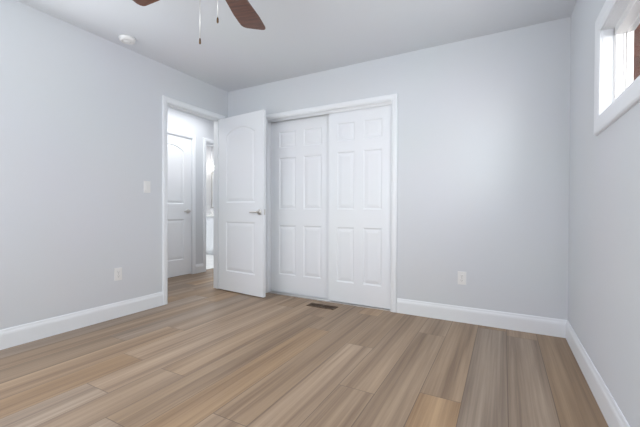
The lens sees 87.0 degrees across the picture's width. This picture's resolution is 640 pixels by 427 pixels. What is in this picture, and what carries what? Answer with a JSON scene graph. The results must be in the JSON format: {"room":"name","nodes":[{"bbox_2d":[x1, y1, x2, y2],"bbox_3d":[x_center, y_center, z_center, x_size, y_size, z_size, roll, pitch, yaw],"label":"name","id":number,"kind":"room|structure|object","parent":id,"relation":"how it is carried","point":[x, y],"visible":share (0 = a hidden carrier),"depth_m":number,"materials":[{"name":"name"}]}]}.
{"room":"empty bedroom","nodes":[
{"label":"empty bedroom","id":0,"kind":"room"},
{"bbox_2d":[0,0,227,329],"bbox_3d":[-1.817,-0.297,3.273,0.120,2.496,5.690,1,1,29],"label":"wall","id":1,"kind":"structure","parent":0,"point":[80,150],"depth_m":2.79,"materials":[{"name":"paint"}]},
{"bbox_2d":[0,292,162,349],"bbox_3d":[-2.349,0.889,2.176,0.014,0.139,3.000,1,1,29],"label":"baseboard","id":2,"kind":"structure","parent":1,"relation":"attached to","point":[24,333],"depth_m":2.76,"materials":[{"name":"white wood"}]},
{"bbox_2d":[114,267,121,280],"bbox_3d":[-1.850,0.555,3.092,0.008,0.115,0.070,1,1,29],"label":"outlet","id":3,"kind":"object","parent":1,"relation":"attached to","point":[117,273],"visible":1,"depth_m":3.08,"materials":[{"name":"white plastic"}]},
{"bbox_2d":[144,181,149,192],"bbox_3d":[-1.709,-0.262,3.336,0.010,0.115,0.070,1,1,29],"label":"light switch","id":4,"kind":"object","parent":1,"relation":"attached to","point":[146,186],"visible":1,"depth_m":3.33,"materials":[{"name":"white plastic"}]},
{"bbox_2d":[162,95,224,304],"bbox_3d":[-1.466,-0.139,3.900,0.138,2.171,0.886,1,1,29],"label":"door frame","id":5,"kind":"structure","parent":1,"relation":"attached to","point":[165,99],"depth_m":3.63,"materials":[{"name":"white wood"}]},
{"bbox_2d":[219,110,265,297],"bbox_3d":[-0.931,-0.111,3.978,0.757,2.094,0.148,1,1,34],"label":"entry door","id":6,"kind":"structure","parent":1,"relation":"in","point":[242,203],"depth_m":3.94,"materials":[{"name":"white wood"}]},
{"bbox_2d":[167,107,213,263],"bbox_3d":[-2.431,-0.311,4.444,0.120,2.496,4.220,1,1,29],"label":"wall","id":7,"kind":"structure","parent":0,"point":[200,128],"depth_m":5.28,"materials":[{"name":"paint"}]},
{"bbox_2d":[167,129,195,273],"bbox_3d":[-2.193,-0.111,4.883,0.120,2.090,0.765,1,1,29],"label":"door frame","id":8,"kind":"structure","parent":7,"relation":"in","point":[191,200],"depth_m":5.18,"materials":[{"name":"white wood"}]},
{"bbox_2d":[167,134,190,277],"bbox_3d":[-2.142,-0.108,4.855,0.092,2.062,0.727,1,1,29],"label":"hall door","id":9,"kind":"structure","parent":8,"relation":"attached to","point":[179,200],"depth_m":4.99,"materials":[{"name":"white wood"}]},
{"bbox_2d":[196,263,203,272],"bbox_3d":[-1.896,0.862,5.304,0.014,0.139,0.154,1,1,29],"label":"baseboard","id":10,"kind":"structure","parent":7,"relation":"attached to","point":[199,268],"depth_m":5.30,"materials":[{"name":"white wood"}]},
{"bbox_2d":[203,138,213,271],"bbox_3d":[-1.657,-0.140,5.724,0.018,2.136,0.826,1,1,29],"label":"door frame","id":11,"kind":"structure","parent":7,"relation":"attached to","point":[205,140],"depth_m":5.37,"materials":[{"name":"white wood"}]},
{"bbox_2d":[206,146,211,213],"bbox_3d":[-3.209,-0.339,7.090,0.120,2.496,2.560,1,1,29],"label":"wall","id":12,"kind":"structure","parent":0,"point":[208,179],"depth_m":7.99,"materials":[{"name":"paint"}]},
{"bbox_2d":[211,147,213,210],"bbox_3d":[-1.822,-0.339,7.723,1.950,2.496,0.120,1,1,29],"label":"wall","id":13,"kind":"structure","parent":0,"point":[212,160],"depth_m":8.05,"materials":[{"name":"paint"}]},
{"bbox_2d":[211,172,213,207],"bbox_3d":[-2.246,-0.554,7.872,0.780,0.840,0.019,1,1,29],"label":"bathroom mirror","id":14,"kind":"object","parent":13,"relation":"attached to","point":[212,189],"visible":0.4,"depth_m":8.04,"materials":[{"name":"white mirror"}]},
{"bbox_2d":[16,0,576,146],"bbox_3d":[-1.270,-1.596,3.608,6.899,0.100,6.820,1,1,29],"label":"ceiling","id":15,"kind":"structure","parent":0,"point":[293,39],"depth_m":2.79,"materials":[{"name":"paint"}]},
{"bbox_2d":[118,34,135,44],"bbox_3d":[-1.695,-1.523,2.964,0.132,0.037,0.132,1,1,29],"label":"smoke detector","id":16,"kind":"object","parent":15,"relation":"attached to","point":[127,39],"visible":1,"depth_m":2.93,"materials":[{"name":"white plastic"}]},
{"bbox_2d":[133,0,264,43],"bbox_3d":[-0.601,-1.196,1.749,1.253,0.661,1.300,1,1,29],"label":"ceiling fan","id":17,"kind":"object","parent":15,"relation":"hanging from","point":[245,14],"visible":1,"depth_m":2.18,"materials":[{"name":"brown wood"}]},
{"bbox_2d":[0,268,608,426],"bbox_3d":[-1.280,1.000,3.633,6.899,0.100,6.820,1,1,29],"label":"floor","id":18,"kind":"structure","parent":0,"point":[198,350],"depth_m":2.07,"materials":[{"name":"brown wood"}]},
{"bbox_2d":[206,254,213,269],"bbox_3d":[-2.349,0.914,6.630,1.850,0.006,2.320,1,1,29],"label":"tile floor","id":19,"kind":"structure","parent":18,"relation":"on","point":[209,261],"depth_m":6.42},
{"bbox_2d":[206,211,213,254],"bbox_3d":[-2.386,0.398,7.631,0.804,1.020,0.586,1,1,29],"label":"bathroom vanity","id":20,"kind":"object","parent":19,"relation":"on","point":[210,234],"visible":0.15,"depth_m":7.34,"materials":[{"name":"white wood"}]},
{"bbox_2d":[306,303,336,309],"bbox_3d":[0.022,0.954,3.470,0.310,0.005,0.110,1,1,29],"label":"floor vent","id":21,"kind":"object","parent":18,"relation":"in","point":[323,306],"visible":1,"depth_m":3.46,"materials":[{"name":"brown metal"}]},
{"bbox_2d":[228,17,570,319],"bbox_3d":[0.472,-0.290,3.482,3.699,2.496,0.110,1,1,29],"label":"wall","id":22,"kind":"structure","parent":0,"point":[483,162],"depth_m":2.93,"materials":[{"name":"paint"}]},
{"bbox_2d":[266,93,397,312],"bbox_3d":[0.058,-0.107,3.700,1.625,2.122,0.128,1,1,29],"label":"closet door","id":23,"kind":"structure","parent":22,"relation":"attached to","point":[269,217],"depth_m":3.61,"materials":[{"name":"white wood"}]},
{"bbox_2d":[458,271,465,284],"bbox_3d":[1.260,0.573,2.993,0.070,0.115,0.008,1,1,29],"label":"outlet","id":24,"kind":"object","parent":22,"relation":"attached to","point":[461,278],"visible":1,"depth_m":2.99,"materials":[{"name":"white plastic"}]},
{"bbox_2d":[396,298,566,337],"bbox_3d":[1.337,0.897,2.949,1.350,0.139,0.014,1,1,29],"label":"baseboard","id":25,"kind":"structure","parent":22,"relation":"attached to","point":[524,323],"depth_m":2.90,"materials":[{"name":"white wood"}]},
{"bbox_2d":[568,0,639,426],"bbox_3d":[1.017,-0.263,0.805,0.120,2.496,4.070,1,1,29],"label":"wall","id":26,"kind":"structure","parent":0,"point":[604,256],"depth_m":1.71,"materials":[{"name":"paint"}]},
{"bbox_2d":[566,320,629,426],"bbox_3d":[0.982,0.914,0.901,0.014,0.139,3.950,1,1,29],"label":"baseboard","id":27,"kind":"structure","parent":26,"relation":"attached to","point":[612,413],"depth_m":1.76,"materials":[{"name":"white wood"}]},
{"bbox_2d":[594,0,639,135],"bbox_3d":[1.233,-0.731,1.214,0.139,0.621,1.366,1,1,29],"label":"window","id":28,"kind":"structure","parent":26,"relation":"in","point":[624,101],"depth_m":1.74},
{"bbox_2d":[613,0,639,100],"bbox_3d":[1.261,-0.730,1.198,0.075,0.435,1.180,1,1,29],"label":"window pane","id":29,"kind":"object","parent":28,"relation":"attached to","point":[627,24],"visible":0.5,"depth_m":1.69,"materials":[{"name":"glass"}]},
{"bbox_2d":[633,24,639,80],"bbox_3d":[2.699,-1.517,2.795,0.910,0.260,10.950,1,1,29],"label":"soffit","id":30,"kind":"structure","parent":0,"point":[636,51],"depth_m":2.98,"materials":[{"name":"brown"}]}
]}

